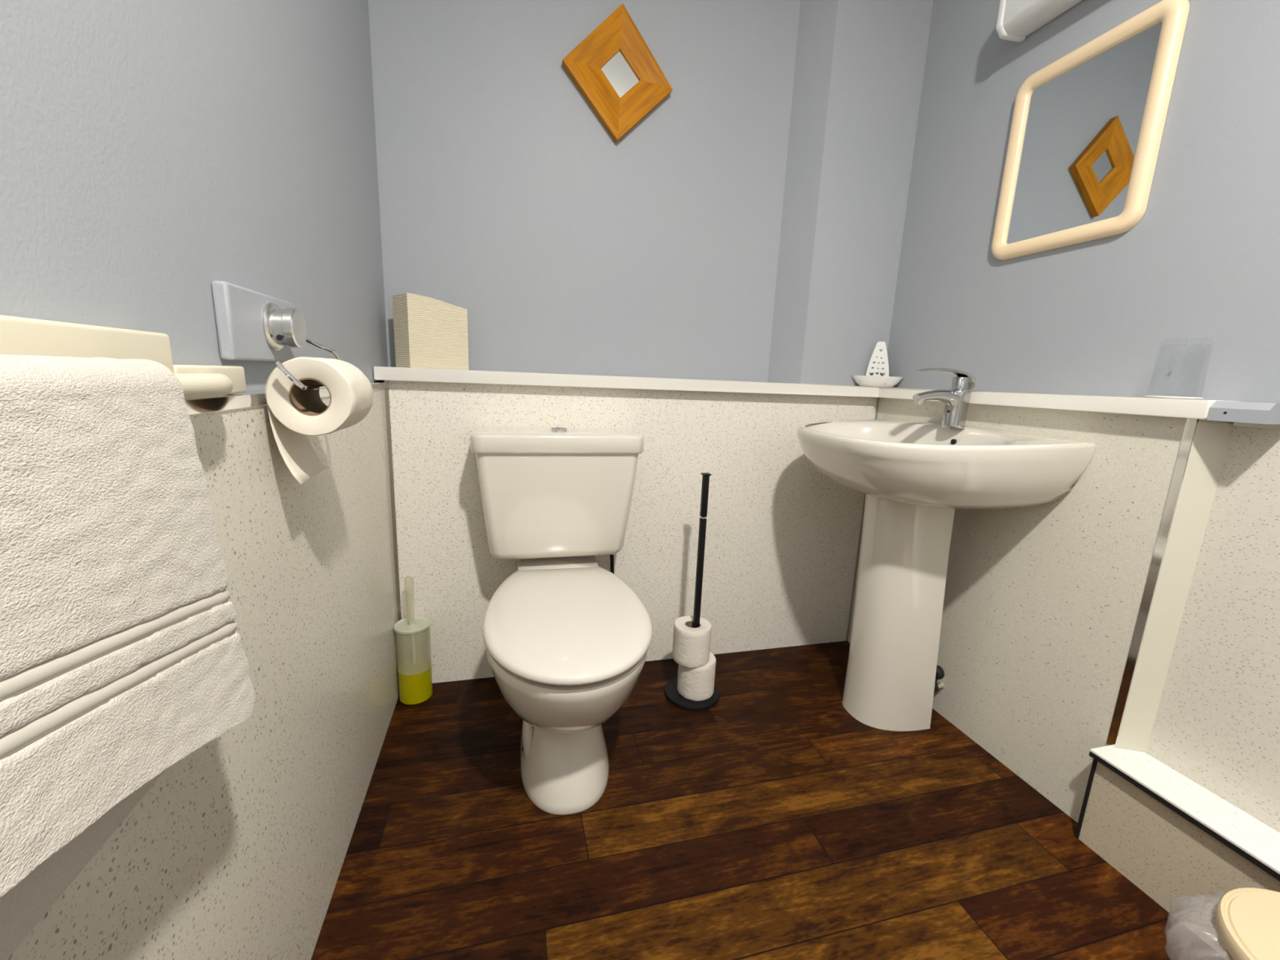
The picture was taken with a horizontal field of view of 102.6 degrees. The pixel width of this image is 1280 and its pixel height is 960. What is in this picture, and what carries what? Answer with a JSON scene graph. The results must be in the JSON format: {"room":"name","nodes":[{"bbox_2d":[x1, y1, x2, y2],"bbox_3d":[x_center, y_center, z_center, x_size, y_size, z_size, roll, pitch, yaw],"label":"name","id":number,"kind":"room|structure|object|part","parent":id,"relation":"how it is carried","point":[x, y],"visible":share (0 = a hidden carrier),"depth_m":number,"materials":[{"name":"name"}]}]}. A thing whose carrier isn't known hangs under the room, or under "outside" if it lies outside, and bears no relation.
{"room":"bathroom","nodes":[
{"label":"bathroom","id":0,"kind":"room"},
{"bbox_2d":[0,0,399,959],"bbox_3d":[-0.464,-0.365,0.194,0.122,2.600,3.020,-1,12,-14],"label":"wall","id":1,"kind":"structure","parent":0,"point":[153,153],"depth_m":0.68,"materials":[{"name":"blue paint"}]},
{"bbox_2d":[0,315,246,399],"bbox_3d":[-0.371,-0.034,0.136,0.064,0.066,1.132,-1,12,-14],"label":"towel rail","id":2,"kind":"object","parent":1,"relation":"attached to","point":[19,335],"visible":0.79,"depth_m":0.44,"materials":[{"name":"beige plastic"}]},
{"bbox_2d":[0,354,255,959],"bbox_3d":[-0.351,0.139,0.226,0.086,0.387,0.567,-1,12,-14],"label":"bath towel","id":3,"kind":"object","parent":2,"relation":"hanging from","point":[122,655],"visible":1,"depth_m":0.34,"materials":[{"name":"fabric"}]},
{"bbox_3d":[-0.352,-0.008,0.103,0.044,0.025,1.050,-1,12,-14],"label":"rod","id":4,"kind":"part","parent":2,"relation":"part of","materials":[{"name":"beige plastic"}]},
{"bbox_3d":[-0.511,-0.117,0.600,0.025,0.034,0.148,-1,12,-14],"label":"plate","id":5,"kind":"part","parent":2,"relation":"part of","materials":[{"name":"beige plastic"}]},
{"bbox_2d":[211,280,341,390],"bbox_3d":[-0.522,-0.207,0.769,0.091,0.134,0.224,-1,12,-14],"label":"toilet roll holder","id":6,"kind":"object","parent":1,"relation":"attached to","point":[251,325],"visible":0.85,"depth_m":0.72,"materials":[{"name":"silver metal"}]},
{"bbox_3d":[-0.530,-0.230,0.775,0.029,0.058,0.058,-1,12,-14],"label":"knob","id":7,"kind":"part","parent":6,"relation":"part of","materials":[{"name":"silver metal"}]},
{"bbox_3d":[-0.500,-0.179,0.774,0.047,0.080,0.179,-1,12,-14],"label":"wire arm","id":8,"kind":"part","parent":6,"relation":"part of","materials":[{"name":"silver metal"}]},
{"bbox_2d":[265,356,373,484],"bbox_3d":[-0.483,-0.094,0.789,0.112,0.183,0.120,-1,12,-14],"label":"toilet roll","id":9,"kind":"object","parent":6,"relation":"on","point":[295,413],"visible":0.95,"depth_m":0.74,"materials":[{"name":"beige paper"}]},
{"bbox_2d":[184,382,385,415],"bbox_3d":[-0.395,0.007,0.147,0.025,0.018,2.748,-1,12,-14],"label":"trim","id":10,"kind":"structure","parent":1,"relation":"attached to","point":[194,406],"depth_m":0.64,"materials":[{"name":"silver metal"}]},
{"bbox_2d":[368,0,800,382],"bbox_3d":[0.048,-0.666,1.804,1.722,2.600,0.100,-1,12,-14],"label":"wall","id":11,"kind":"structure","parent":0,"point":[505,199],"depth_m":1.65,"materials":[{"name":"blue paint"}]},
{"bbox_2d":[561,3,672,142],"bbox_3d":[-0.067,-1.250,1.582,0.346,0.369,0.028,-1,12,-14],"label":"mirror","id":12,"kind":"object","parent":11,"relation":"attached to","point":[614,68],"visible":1,"depth_m":1.58,"materials":[{"name":"brown wood"}]},
{"bbox_3d":[-0.150,-1.165,1.579,0.181,0.196,0.028,-1,12,-14],"label":"frame rail","id":13,"kind":"part","parent":12,"relation":"part of","materials":[{"name":"brown wood"}]},
{"bbox_3d":[-0.144,-1.343,1.542,0.178,0.178,0.028,-1,12,-14],"label":"frame rail","id":14,"kind":"part","parent":12,"relation":"part of","materials":[{"name":"brown wood"}]},
{"bbox_2d":[600,49,639,97],"bbox_3d":[-0.062,-1.259,1.594,0.133,0.139,0.005,-1,12,-14],"label":"mirror glass","id":15,"kind":"object","parent":12,"relation":"attached to","point":[620,68],"depth_m":1.59,"materials":[{"name":"white"}]},
{"bbox_3d":[0.014,-1.161,1.622,0.172,0.184,0.028,-1,12,-14],"label":"frame rail","id":16,"kind":"part","parent":12,"relation":"part of","materials":[{"name":"brown wood"}]},
{"bbox_3d":[0.022,-1.333,1.588,0.169,0.202,0.028,-1,12,-14],"label":"frame rail","id":17,"kind":"part","parent":12,"relation":"part of","materials":[{"name":"brown wood"}]},
{"bbox_2d":[388,380,876,683],"bbox_3d":[0.031,0.159,1.831,1.642,0.972,0.170,-1,12,-14],"label":"wall","id":18,"kind":"structure","parent":0,"point":[782,536],"depth_m":1.74,"materials":[{"name":"beige laminate"}]},
{"bbox_2d":[384,380,404,663],"bbox_3d":[-0.738,0.189,1.545,0.010,0.964,0.004,-1,12,-14],"label":"trim","id":19,"kind":"structure","parent":18,"relation":"attached to","point":[386,389],"depth_m":1.52,"materials":[{"name":"silver metal"}]},
{"bbox_2d":[373,366,1239,419],"bbox_3d":[0.185,-0.234,1.294,1.720,0.036,1.106,-1,12,-14],"label":"ledge","id":20,"kind":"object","parent":18,"relation":"on","point":[1155,406],"depth_m":1.47,"materials":[{"name":"white"}]},
{"bbox_2d":[391,293,468,369],"bbox_3d":[-0.624,-0.437,1.534,0.183,0.203,0.094,-8,16,-43],"label":"towel stack","id":21,"kind":"object","parent":20,"relation":"on","point":[429,332],"visible":0.87,"depth_m":1.49,"materials":[{"name":"beige fabric"}]},
{"bbox_2d":[851,341,903,386],"bbox_3d":[0.856,-0.415,1.839,0.171,0.158,0.077,7,12,20],"label":"ornament","id":22,"kind":"object","parent":20,"relation":"on","point":[875,380],"visible":1,"depth_m":1.84,"materials":[{"name":"white ceramic"}]},
{"bbox_2d":[1143,395,1204,399],"bbox_3d":[1.091,-0.169,1.049,0.086,0.004,0.086,-1,12,-14],"label":"coaster","id":23,"kind":"object","parent":20,"relation":"on","point":[1145,396],"visible":0.94,"depth_m":1.02,"materials":[{"name":"white"}]},
{"bbox_2d":[845,397,879,641],"bbox_3d":[0.845,0.171,1.952,0.005,0.964,0.006,-1,12,-14],"label":"trim","id":24,"kind":"structure","parent":18,"relation":"attached to","point":[877,398],"depth_m":1.98,"materials":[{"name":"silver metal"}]},
{"bbox_2d":[311,640,1225,959],"bbox_3d":[0.417,0.919,0.585,1.950,0.001,3.087,-1,12,-14],"label":"floor","id":25,"kind":"structure","parent":0,"point":[768,821],"depth_m":1.12,"materials":[{"name":"brown wood"}]},
{"bbox_2d":[393,616,432,704],"bbox_3d":[-0.689,0.479,1.557,0.103,0.394,0.103,-1,12,-14],"label":"toilet brush holder","id":26,"kind":"object","parent":25,"relation":"on","point":[415,674],"visible":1,"depth_m":1.55,"materials":[{"name":"beige plastic"}]},
{"bbox_3d":[-0.690,0.499,1.561,0.010,0.133,0.010,-1,12,-14],"label":"brush stem","id":27,"kind":"part","parent":26,"relation":"part of","materials":[{"name":"white plastic"}]},
{"bbox_2d":[470,426,652,814],"bbox_3d":[-0.189,0.316,1.323,0.481,0.844,0.736,-1,12,-14],"label":"toilet","id":28,"kind":"object","parent":25,"relation":"on","point":[567,641],"visible":1,"depth_m":1.28,"materials":[{"name":"beige ceramic"}]},
{"bbox_3d":[-0.239,-0.118,1.499,0.481,0.056,0.203,-1,12,-14],"label":"cistern lid","id":29,"kind":"part","parent":28,"relation":"part of","materials":[{"name":"beige ceramic"}]},
{"bbox_3d":[-0.176,0.319,1.239,0.390,0.030,0.570,-1,12,-14],"label":"lid","id":30,"kind":"part","parent":28,"relation":"part of","materials":[{"name":"beige plastic"}]},
{"bbox_2d":[664,472,719,711],"bbox_3d":[0.182,0.337,1.591,0.178,0.728,0.178,-1,12,-14],"label":"stand","id":31,"kind":"object","parent":25,"relation":"on","point":[672,695],"visible":0.71,"depth_m":1.58,"materials":[{"name":"black metal"}]},
{"bbox_2d":[676,652,715,701],"bbox_3d":[0.182,0.623,1.649,0.119,0.116,0.119,-1,12,-14],"label":"toilet roll","id":32,"kind":"object","parent":31,"relation":"on","point":[696,684],"visible":0.76,"depth_m":1.60,"materials":[{"name":"beige paper"}]},
{"bbox_2d":[671,615,711,667],"bbox_3d":[0.164,0.509,1.621,0.119,0.116,0.119,-1,12,-14],"label":"toilet roll","id":33,"kind":"object","parent":32,"relation":"on","point":[691,646],"visible":0.98,"depth_m":1.57,"materials":[{"name":"beige paper"}]},
{"bbox_2d":[797,418,1095,731],"bbox_3d":[0.710,0.287,1.507,0.490,0.901,0.649,-1,12,-14],"label":"basin","id":34,"kind":"object","parent":25,"relation":"on","point":[913,477],"visible":0.98,"depth_m":1.43,"materials":[{"name":"beige ceramic"}]},
{"bbox_2d":[912,368,975,428],"bbox_3d":[0.839,-0.229,1.429,0.181,0.162,0.061,-1,12,-14],"label":"tap","id":35,"kind":"object","parent":34,"relation":"attached to","point":[957,398],"visible":1,"depth_m":1.42,"materials":[{"name":"silver metal"}]},
{"bbox_3d":[0.833,-0.222,1.429,0.156,0.059,0.055,-1,12,-14],"label":"spout","id":36,"kind":"part","parent":35,"relation":"part of","materials":[{"name":"silver metal"}]},
{"bbox_3d":[0.841,-0.281,1.419,0.181,0.056,0.058,-1,12,-14],"label":"lever","id":37,"kind":"part","parent":35,"relation":"part of","materials":[{"name":"silver metal"}]},
{"bbox_3d":[0.724,-0.056,1.438,0.490,0.200,0.649,-1,12,-14],"label":"bowl","id":38,"kind":"part","parent":34,"relation":"part of","materials":[{"name":"beige ceramic"}]},
{"bbox_2d":[1215,887,1279,959],"bbox_3d":[0.926,0.777,0.703,0.302,0.272,0.316,-1,12,-14],"label":"waste bin","id":39,"kind":"object","parent":25,"relation":"on","point":[1247,919],"visible":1,"depth_m":0.73,"materials":[{"name":"beige plastic"}]},
{"bbox_2d":[767,0,933,386],"bbox_3d":[0.726,-1.142,1.766,0.416,1.600,0.116,-1,12,-14],"label":"wall pillar","id":40,"kind":"structure","parent":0,"point":[860,64],"depth_m":1.74,"materials":[{"name":"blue paint"}]},
{"bbox_2d":[851,375,903,386],"bbox_3d":[0.854,-0.356,1.851,0.171,0.037,0.076,7,12,22],"label":"tray","id":41,"kind":"object","parent":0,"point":[862,380],"depth_m":1.82,"materials":[{"name":"white ceramic"}]},
{"bbox_2d":[848,397,1233,822],"bbox_3d":[0.990,0.260,1.520,0.058,0.972,0.933,-1,12,-14],"label":"wall","id":42,"kind":"structure","parent":0,"point":[1042,605],"depth_m":1.27,"materials":[{"name":"beige laminate"}]},
{"bbox_2d":[933,665,944,692],"bbox_3d":[0.919,0.398,1.562,0.060,0.522,0.094,-1,12,-14],"label":"pipe","id":43,"kind":"object","parent":42,"relation":"attached to","point":[940,674],"visible":0.23,"depth_m":1.56,"materials":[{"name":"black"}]},
{"bbox_2d":[1074,758,1097,839],"bbox_3d":[1.011,0.719,1.160,0.005,0.214,0.007,-1,12,-14],"label":"trim","id":44,"kind":"structure","parent":42,"relation":"attached to","point":[1092,771],"depth_m":1.16,"materials":[{"name":"black rubber"}]},
{"bbox_2d":[1106,417,1199,747],"bbox_3d":[1.073,0.237,1.079,0.005,0.732,0.016,-1,12,-14],"label":"trim","id":45,"kind":"structure","parent":42,"relation":"attached to","point":[1190,427],"depth_m":1.07,"materials":[{"name":"silver metal"}]},
{"bbox_2d":[1088,751,1279,880],"bbox_3d":[1.235,0.793,0.264,0.016,0.011,1.852,-1,12,-14],"label":"trim","id":46,"kind":"structure","parent":42,"relation":"attached to","point":[1193,821],"depth_m":0.97,"materials":[{"name":"black rubber"}]},
{"bbox_2d":[1089,745,1279,874],"bbox_3d":[1.282,0.784,0.275,0.113,0.006,1.852,-1,12,-14],"label":"ledge","id":47,"kind":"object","parent":42,"relation":"attached to","point":[1261,842],"depth_m":0.99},
{"bbox_2d":[887,0,1279,832],"bbox_3d":[1.287,-0.384,0.646,0.107,2.600,3.020,-1,12,-14],"label":"wall","id":48,"kind":"structure","parent":0,"point":[1184,301],"depth_m":1.08,"materials":[{"name":"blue paint"}]},
{"bbox_2d":[995,0,1082,42],"bbox_3d":[1.058,-1.194,1.125,0.091,0.126,0.525,-1,12,-14],"label":"light","id":49,"kind":"object","parent":48,"relation":"attached to","point":[1016,19],"visible":1,"depth_m":1.32,"materials":[{"name":"white plastic"}]},
{"bbox_2d":[991,0,1189,260],"bbox_3d":[1.063,-0.818,1.261,0.021,0.462,0.370,-1,12,-14],"label":"wall mirror","id":50,"kind":"object","parent":48,"relation":"attached to","point":[1086,130],"visible":1,"depth_m":1.22,"materials":[{"name":"beige mirror"}]},
{"bbox_2d":[1005,21,1161,244],"bbox_3d":[1.071,-0.818,1.263,0.006,0.394,0.302,-1,12,-14],"label":"mirror glass","id":51,"kind":"object","parent":50,"relation":"attached to","point":[1079,126],"depth_m":1.24,"materials":[{"name":"white"}]},
{"bbox_2d":[1232,422,1279,429],"bbox_3d":[1.371,0.073,0.128,0.012,0.010,1.815,-1,12,-14],"label":"trim","id":52,"kind":"structure","parent":48,"relation":"attached to","point":[1234,424],"depth_m":0.95,"materials":[{"name":"white wood"}]},
{"bbox_2d":[1115,422,1232,752],"bbox_3d":[1.103,0.259,1.071,0.059,0.757,0.003,5,12,12],"label":"wall","id":53,"kind":"structure","parent":0,"point":[1211,440],"depth_m":1.06,"materials":[{"name":"beige paint"}]},
{"bbox_2d":[1206,400,1279,424],"bbox_3d":[1.120,-0.123,0.935,0.088,0.036,0.080,-1,12,-14],"label":"block","id":54,"kind":"object","parent":53,"relation":"attached to","point":[1266,413],"visible":1,"depth_m":0.92,"materials":[{"name":"grey plastic"}]},
{"bbox_2d":[1078,761,1279,958],"bbox_3d":[1.286,0.898,0.296,0.097,0.224,1.846,-1,12,-14],"label":"panel","id":55,"kind":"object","parent":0,"point":[1184,869],"depth_m":1.02,"materials":[{"name":"beige laminate"}]}
]}

